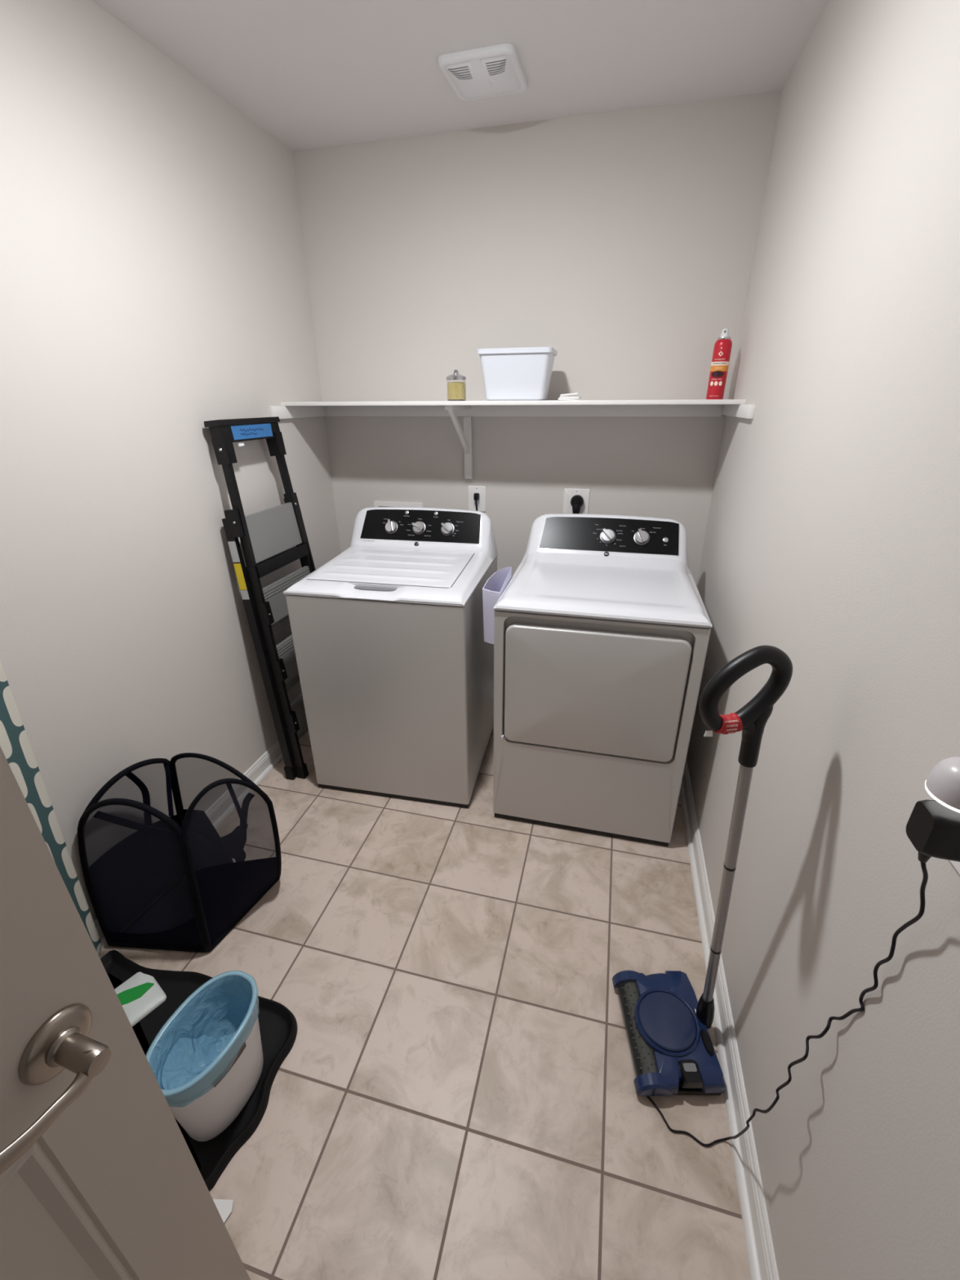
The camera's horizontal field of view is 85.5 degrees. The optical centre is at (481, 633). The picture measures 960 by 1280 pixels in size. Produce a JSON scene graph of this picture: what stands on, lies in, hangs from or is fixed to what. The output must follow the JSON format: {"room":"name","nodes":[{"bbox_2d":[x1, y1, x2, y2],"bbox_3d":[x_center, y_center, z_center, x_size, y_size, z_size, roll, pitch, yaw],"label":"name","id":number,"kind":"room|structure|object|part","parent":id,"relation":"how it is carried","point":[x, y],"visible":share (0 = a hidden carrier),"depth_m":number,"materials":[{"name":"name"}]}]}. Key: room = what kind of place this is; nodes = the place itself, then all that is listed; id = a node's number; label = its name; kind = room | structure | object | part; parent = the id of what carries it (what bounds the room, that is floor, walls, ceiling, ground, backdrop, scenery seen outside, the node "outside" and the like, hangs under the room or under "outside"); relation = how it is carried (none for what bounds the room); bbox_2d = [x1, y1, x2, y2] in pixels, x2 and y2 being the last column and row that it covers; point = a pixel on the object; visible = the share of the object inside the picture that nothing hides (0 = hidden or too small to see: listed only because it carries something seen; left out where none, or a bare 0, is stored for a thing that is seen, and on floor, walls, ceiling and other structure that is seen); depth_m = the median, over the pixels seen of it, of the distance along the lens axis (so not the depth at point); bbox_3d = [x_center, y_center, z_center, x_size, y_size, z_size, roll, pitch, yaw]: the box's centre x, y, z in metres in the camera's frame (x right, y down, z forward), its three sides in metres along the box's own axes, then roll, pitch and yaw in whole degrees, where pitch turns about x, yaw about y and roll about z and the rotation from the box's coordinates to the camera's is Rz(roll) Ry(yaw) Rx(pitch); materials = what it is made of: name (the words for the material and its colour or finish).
{"room":"laundry room","nodes":[
{"label":"laundry room","id":0,"kind":"room"},
{"bbox_2d":[0,0,340,921],"bbox_3d":[-1.210,-0.286,1.385,0.120,2.521,3.261,5,25,13],"label":"wall","id":1,"kind":"structure","parent":0,"point":[154,288],"depth_m":1.58,"materials":[{"name":"grey paint"}]},
{"bbox_2d":[93,730,308,950],"bbox_3d":[-1.131,0.832,1.869,0.029,0.084,3.021,5,25,13],"label":"baseboard","id":2,"kind":"structure","parent":1,"relation":"attached to","point":[273,756],"depth_m":2.36,"materials":[{"name":"white paint"}]},
{"bbox_2d":[98,727,751,1279],"bbox_3d":[-0.341,1.182,1.305,2.134,0.100,4.169,6,25,13],"label":"floor","id":3,"kind":"structure","parent":0,"point":[454,1096],"depth_m":1.35,"materials":[{"name":"tile"}]},
{"bbox_2d":[0,661,102,955],"bbox_3d":[-1.229,0.450,1.211,0.050,1.310,0.446,5,25,13],"label":"ironing board","id":4,"kind":"object","parent":3,"relation":"on","point":[15,744],"visible":0.27,"depth_m":1.36,"materials":[{"name":"teal fabric"}]},
{"bbox_2d":[77,752,281,952],"bbox_3d":[-0.922,0.672,1.627,0.498,0.570,0.364,5,25,13],"label":"laundry hamper","id":5,"kind":"object","parent":3,"relation":"on","point":[174,854],"visible":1,"depth_m":1.56,"materials":[{"name":"black fabric"}]},
{"bbox_3d":[-1.119,0.551,1.634,0.039,0.288,0.306,15,29,31],"label":"panel","id":6,"kind":"part","parent":5,"relation":"part of","materials":[{"name":"grey fabric"}]},
{"bbox_3d":[-1.016,0.696,1.524,0.351,0.496,0.092,5,25,13],"label":"panel","id":7,"kind":"part","parent":5,"relation":"part of","materials":[{"name":"grey fabric"}]},
{"bbox_3d":[-1.010,0.907,1.593,0.336,0.164,0.009,1,24,4],"label":"solid panel","id":8,"kind":"part","parent":5,"relation":"part of","materials":[{"name":"black fabric"}]},
{"bbox_3d":[-1.126,0.785,1.721,0.035,0.283,0.328,9,26,20],"label":"solid panel","id":9,"kind":"part","parent":5,"relation":"part of","materials":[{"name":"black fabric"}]},
{"bbox_3d":[-0.946,0.731,1.681,0.036,0.413,0.385,-17,29,-32],"label":"divider panel","id":10,"kind":"part","parent":5,"relation":"part of","materials":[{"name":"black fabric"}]},
{"bbox_3d":[-0.848,0.608,1.751,0.410,0.504,0.040,7,25,16],"label":"panel","id":11,"kind":"part","parent":5,"relation":"part of","materials":[{"name":"grey fabric"}]},
{"bbox_3d":[-0.754,0.609,1.569,0.036,0.408,0.258,20,32,38],"label":"panel","id":12,"kind":"part","parent":5,"relation":"part of","materials":[{"name":"grey fabric"}]},
{"bbox_3d":[-0.758,0.792,1.661,0.067,0.315,0.299,10,26,22],"label":"solid panel","id":13,"kind":"part","parent":5,"relation":"part of","materials":[{"name":"black fabric"}]},
{"bbox_2d":[100,950,297,1191],"bbox_3d":[-0.859,1.099,1.343,0.708,0.026,0.437,5,25,13],"label":"mat","id":14,"kind":"object","parent":3,"relation":"on","point":[277,1024],"visible":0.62,"depth_m":1.40,"materials":[{"name":"black rubber"}]},
{"bbox_2d":[114,971,166,1026],"bbox_3d":[-0.990,1.038,1.483,0.145,0.015,0.116,17,30,34],"label":"packet","id":15,"kind":"object","parent":14,"relation":"on","point":[140,994],"visible":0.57,"depth_m":1.48,"materials":[{"name":"white plastic"}]},
{"bbox_2d":[145,970,263,1142],"bbox_3d":[-0.627,1.009,1.227,0.176,0.273,0.260,9,26,19],"label":"bucket","id":16,"kind":"object","parent":14,"relation":"on","point":[206,1060],"visible":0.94,"depth_m":1.20,"materials":[{"name":"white plastic"}]},
{"bbox_2d":[213,1199,233,1223],"bbox_3d":[-0.574,1.219,1.093,0.094,0.006,0.058,3,24,8],"label":"paper scrap","id":17,"kind":"object","parent":3,"relation":"on","point":[224,1206],"visible":0.3,"depth_m":1.10,"materials":[{"name":"white paper"}]},
{"bbox_2d":[204,416,315,779],"bbox_3d":[-0.840,-0.131,2.281,0.192,1.506,0.527,5,25,13],"label":"step ladder","id":18,"kind":"object","parent":3,"relation":"on","point":[264,534],"visible":0.76,"depth_m":2.14,"materials":[{"name":"black metal"}]},
{"bbox_3d":[-0.908,0.104,2.154,0.157,1.148,0.033,18,30,35],"label":"rail","id":19,"kind":"part","parent":18,"relation":"part of","materials":[{"name":"black metal"}]},
{"bbox_3d":[-0.879,-0.046,2.105,0.188,1.438,0.041,18,30,36],"label":"rail","id":20,"kind":"part","parent":18,"relation":"part of","materials":[{"name":"black metal"}]},
{"bbox_3d":[-0.785,-0.204,2.454,0.188,1.438,0.041,-5,25,-11],"label":"rail","id":21,"kind":"part","parent":18,"relation":"part of","materials":[{"name":"black metal"}]},
{"bbox_3d":[-0.784,-0.078,2.542,0.174,1.159,0.049,-5,25,-10],"label":"rail","id":22,"kind":"part","parent":18,"relation":"part of","materials":[{"name":"black metal"}]},
{"bbox_2d":[283,506,497,808],"bbox_3d":[-0.327,0.064,2.304,0.686,1.119,0.676,4,25,11],"label":"washing machine","id":23,"kind":"object","parent":3,"relation":"on","point":[395,664],"visible":1,"depth_m":2.05,"materials":[{"name":"silver metal"}]},
{"bbox_3d":[-0.353,-0.279,2.117,0.572,0.025,0.420,4,25,11],"label":"lid","id":24,"kind":"part","parent":23,"relation":"part of","materials":[{"name":"white metal"}]},
{"bbox_3d":[-0.409,-0.480,2.340,0.051,0.049,0.037,4,25,11],"label":"knob","id":25,"kind":"part","parent":23,"relation":"part of","materials":[{"name":"silver metal"}]},
{"bbox_3d":[-0.281,-0.473,2.317,0.051,0.049,0.037,4,25,11],"label":"knob","id":26,"kind":"part","parent":23,"relation":"part of","materials":[{"name":"silver metal"}]},
{"bbox_3d":[-0.275,-0.484,2.325,0.552,0.124,0.076,4,25,11],"label":"control panel","id":27,"kind":"part","parent":23,"relation":"part of","materials":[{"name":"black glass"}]},
{"bbox_3d":[-0.152,-0.463,2.292,0.051,0.049,0.037,4,25,11],"label":"knob","id":28,"kind":"part","parent":23,"relation":"part of","materials":[{"name":"silver metal"}]},
{"bbox_2d":[493,513,711,846],"bbox_3d":[0.458,0.138,2.128,0.686,1.119,0.706,5,25,13],"label":"dryer","id":29,"kind":"object","parent":3,"relation":"on","point":[602,625],"visible":1,"depth_m":1.85,"materials":[{"name":"silver metal"}]},
{"bbox_2d":[482,566,511,644],"bbox_3d":[0.057,-0.112,1.974,0.068,0.235,0.220,5,25,13],"label":"bin","id":30,"kind":"object","parent":29,"relation":"attached to","point":[493,588],"visible":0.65,"depth_m":1.91,"materials":[{"name":"white plastic"}]},
{"bbox_3d":[0.376,0.207,1.803,0.601,0.472,0.036,5,25,13],"label":"door","id":31,"kind":"part","parent":29,"relation":"part of","materials":[{"name":"silver metal"}]},
{"bbox_3d":[0.380,0.352,1.873,0.686,0.886,0.034,5,25,13],"label":"panel","id":32,"kind":"part","parent":29,"relation":"part of","materials":[{"name":"silver metal"}]},
{"bbox_3d":[0.519,-0.402,2.138,0.052,0.049,0.040,5,25,13],"label":"knob","id":33,"kind":"part","parent":29,"relation":"part of","materials":[{"name":"silver metal"}]},
{"bbox_3d":[0.523,-0.409,2.147,0.557,0.120,0.087,5,25,13],"label":"control panel","id":34,"kind":"part","parent":29,"relation":"part of","materials":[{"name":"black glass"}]},
{"bbox_3d":[0.649,-0.391,2.109,0.052,0.049,0.040,5,25,13],"label":"knob","id":35,"kind":"part","parent":29,"relation":"part of","materials":[{"name":"silver metal"}]},
{"bbox_2d":[612,644,792,1096],"bbox_3d":[0.494,0.547,1.158,0.240,1.169,0.288,0,24,1],"label":"vacuum cleaner","id":36,"kind":"object","parent":3,"relation":"on","point":[673,1051],"depth_m":1.27,"materials":[{"name":"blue plastic"}]},
{"bbox_3d":[0.489,1.019,1.371,0.144,0.013,0.144,5,25,13],"label":"disc lid","id":37,"kind":"part","parent":36,"relation":"part of","materials":[{"name":"blue plastic"}]},
{"bbox_3d":[0.473,0.138,0.950,0.161,0.251,0.037,-4,25,-8],"label":"loop handle","id":38,"kind":"part","parent":36,"relation":"part of","materials":[{"name":"black plastic"}]},
{"bbox_2d":[91,0,827,151],"bbox_3d":[-0.248,-1.388,0.627,2.118,0.100,3.261,5,25,13],"label":"ceiling","id":39,"kind":"structure","parent":0,"point":[309,73],"depth_m":1.57,"materials":[{"name":"white paint"}]},
{"bbox_2d":[437,43,528,101],"bbox_3d":[0.009,-1.787,1.673,0.244,0.034,0.244,6,25,14],"label":"ceiling vent","id":40,"kind":"object","parent":39,"relation":"in","point":[495,70],"visible":1,"depth_m":1.63,"materials":[{"name":"white plastic"}]},
{"bbox_2d":[292,89,782,584],"bbox_3d":[0.135,-0.821,2.555,1.878,2.521,0.120,5,25,13],"label":"wall","id":41,"kind":"structure","parent":0,"point":[621,243],"depth_m":2.21,"materials":[{"name":"grey paint"}]},
{"bbox_2d":[373,501,422,506],"bbox_3d":[-0.436,-0.596,2.738,0.268,0.188,0.009,5,25,13],"label":"outlet box","id":42,"kind":"object","parent":41,"relation":"attached to","point":[376,504],"visible":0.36,"depth_m":2.70,"materials":[{"name":"white plastic"}]},
{"bbox_2d":[473,493,479,511],"bbox_3d":[-0.035,-0.274,2.749,0.048,0.917,0.034,5,25,13],"label":"plug","id":43,"kind":"object","parent":41,"relation":"attached to","point":[476,495],"visible":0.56,"depth_m":2.56,"materials":[{"name":"black plastic"}]},
{"bbox_2d":[468,485,485,511],"bbox_3d":[-0.024,-0.671,2.592,0.089,0.125,0.010,5,25,13],"label":"wall outlet","id":44,"kind":"object","parent":41,"relation":"attached to","point":[481,503],"visible":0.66,"depth_m":2.59,"materials":[{"name":"white plastic"}]},
{"bbox_2d":[473,492,479,506],"bbox_3d":[-0.025,-0.670,2.589,0.034,0.068,0.003,5,25,13],"label":"receptacle","id":45,"kind":"object","parent":44,"relation":"attached to","point":[477,501],"depth_m":2.59,"materials":[{"name":"white plastic"}]},
{"bbox_2d":[269,399,755,479],"bbox_3d":[0.058,-0.804,2.221,1.878,0.348,0.521,5,25,13],"label":"wall shelf","id":46,"kind":"object","parent":41,"relation":"attached to","point":[676,407],"visible":0.97,"depth_m":2.28,"materials":[{"name":"white paint"}]},
{"bbox_2d":[446,369,466,400],"bbox_3d":[-0.106,-1.033,2.162,0.082,0.117,0.082,5,25,13],"label":"glass jar","id":47,"kind":"object","parent":46,"relation":"on","point":[455,383],"visible":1,"depth_m":2.14,"materials":[{"name":"yellow"}]},
{"bbox_3d":[-0.106,-1.068,2.146,0.082,0.039,0.082,5,25,13],"label":"lid","id":48,"kind":"part","parent":47,"relation":"part of","materials":[{"name":"silver metal"}]},
{"bbox_3d":[-0.106,-1.014,2.170,0.080,0.077,0.080,5,25,13],"label":"glass","id":49,"kind":"part","parent":47,"relation":"part of","materials":[{"name":"yellow"}]},
{"bbox_3d":[-0.103,-0.995,2.283,0.032,0.018,0.296,5,25,13],"label":"bracket arm","id":50,"kind":"part","parent":46,"relation":"part of","materials":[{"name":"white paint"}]},
{"bbox_2d":[476,346,557,400],"bbox_3d":[0.147,-1.058,2.132,0.300,0.185,0.214,5,25,12],"label":"storage bin","id":51,"kind":"object","parent":46,"relation":"on","point":[508,373],"visible":1,"depth_m":2.05,"materials":[{"name":"white plastic"}]},
{"bbox_2d":[558,392,581,399],"bbox_3d":[0.359,-0.971,2.131,0.096,0.030,0.078,5,25,13],"label":"folded cloth","id":52,"kind":"object","parent":46,"relation":"on","point":[566,396],"visible":0.98,"depth_m":2.10,"materials":[{"name":"white fabric"}]},
{"bbox_2d":[706,328,732,399],"bbox_3d":[0.915,-1.032,1.998,0.064,0.242,0.065,12,27,26],"label":"spray can","id":53,"kind":"object","parent":46,"relation":"on","point":[722,346],"visible":1,"depth_m":1.98,"materials":[{"name":"red metal"}]},
{"bbox_2d":[712,371,722,376],"bbox_3d":[0.901,-0.994,1.986,0.036,0.016,0.005,12,27,26],"label":"picture","id":54,"kind":"object","parent":53,"relation":"on","point":[714,373],"depth_m":1.99,"materials":[{"name":"red"}]},
{"bbox_2d":[563,488,590,514],"bbox_3d":[0.451,-0.629,2.483,0.120,0.122,0.010,5,25,13],"label":"wall outlet","id":55,"kind":"object","parent":41,"relation":"attached to","point":[569,493],"visible":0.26,"depth_m":2.48,"materials":[{"name":"white plastic"}]},
{"bbox_2d":[570,494,583,513],"bbox_3d":[0.452,-0.202,2.643,0.062,0.982,0.047,5,25,13],"label":"plug","id":56,"kind":"object","parent":41,"relation":"attached to","point":[577,500],"visible":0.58,"depth_m":2.44,"materials":[{"name":"black plastic"}]},
{"bbox_3d":[0.457,-0.183,2.647,0.050,0.945,0.042,5,25,13],"label":"cord","id":57,"kind":"part","parent":56,"relation":"part of","materials":[{"name":"black rubber"}]},
{"bbox_2d":[686,0,959,1279],"bbox_3d":[0.730,-0.100,0.945,0.120,2.521,3.261,5,25,13],"label":"wall","id":58,"kind":"structure","parent":0,"point":[832,540],"depth_m":0.92,"materials":[{"name":"grey paint"}]},
{"bbox_2d":[680,759,779,1279],"bbox_3d":[0.664,1.004,1.461,0.029,0.084,3.021,5,25,13],"label":"baseboard","id":59,"kind":"structure","parent":58,"relation":"attached to","point":[762,1265],"depth_m":1.25,"materials":[{"name":"white paint"}]},
{"bbox_2d":[949,860,959,875],"bbox_3d":[0.548,0.219,0.570,0.007,0.128,0.080,5,25,13],"label":"wall outlet","id":60,"kind":"object","parent":58,"relation":"attached to","point":[956,864],"visible":0.03,"depth_m":0.60,"materials":[{"name":"white plastic"}]},
{"bbox_2d":[646,799,959,1146],"bbox_3d":[0.505,0.657,0.924,0.135,1.158,0.352,-7,25,-14],"label":"charger","id":61,"kind":"object","parent":60,"relation":"attached to","point":[932,828],"visible":0.98,"depth_m":0.57,"materials":[{"name":"black plastic"}]},
{"bbox_2d":[924,756,959,813],"bbox_3d":[0.515,0.155,0.550,0.061,0.048,0.060,5,25,13],"label":"night light","id":62,"kind":"object","parent":61,"relation":"on","point":[942,784],"visible":1,"depth_m":0.55,"materials":[{"name":"grey plastic"}]},
{"bbox_3d":[-0.616,0.435,-0.225,1.878,2.521,0.120,5,25,13],"label":"wall","id":63,"kind":"structure","parent":0,"visible":0},
{"bbox_2d":[0,746,250,1279],"bbox_3d":[-0.529,0.479,0.260,0.099,2.018,0.716,7,25,16],"label":"door","id":64,"kind":"structure","parent":63,"relation":"in","point":[100,1180],"depth_m":0.57,"materials":[{"name":"beige paint"}]},
{"bbox_3d":[-0.419,0.455,0.495,0.026,0.041,0.124,7,25,16],"label":"lever","id":65,"kind":"part","parent":64,"relation":"part of","materials":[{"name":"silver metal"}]}
]}

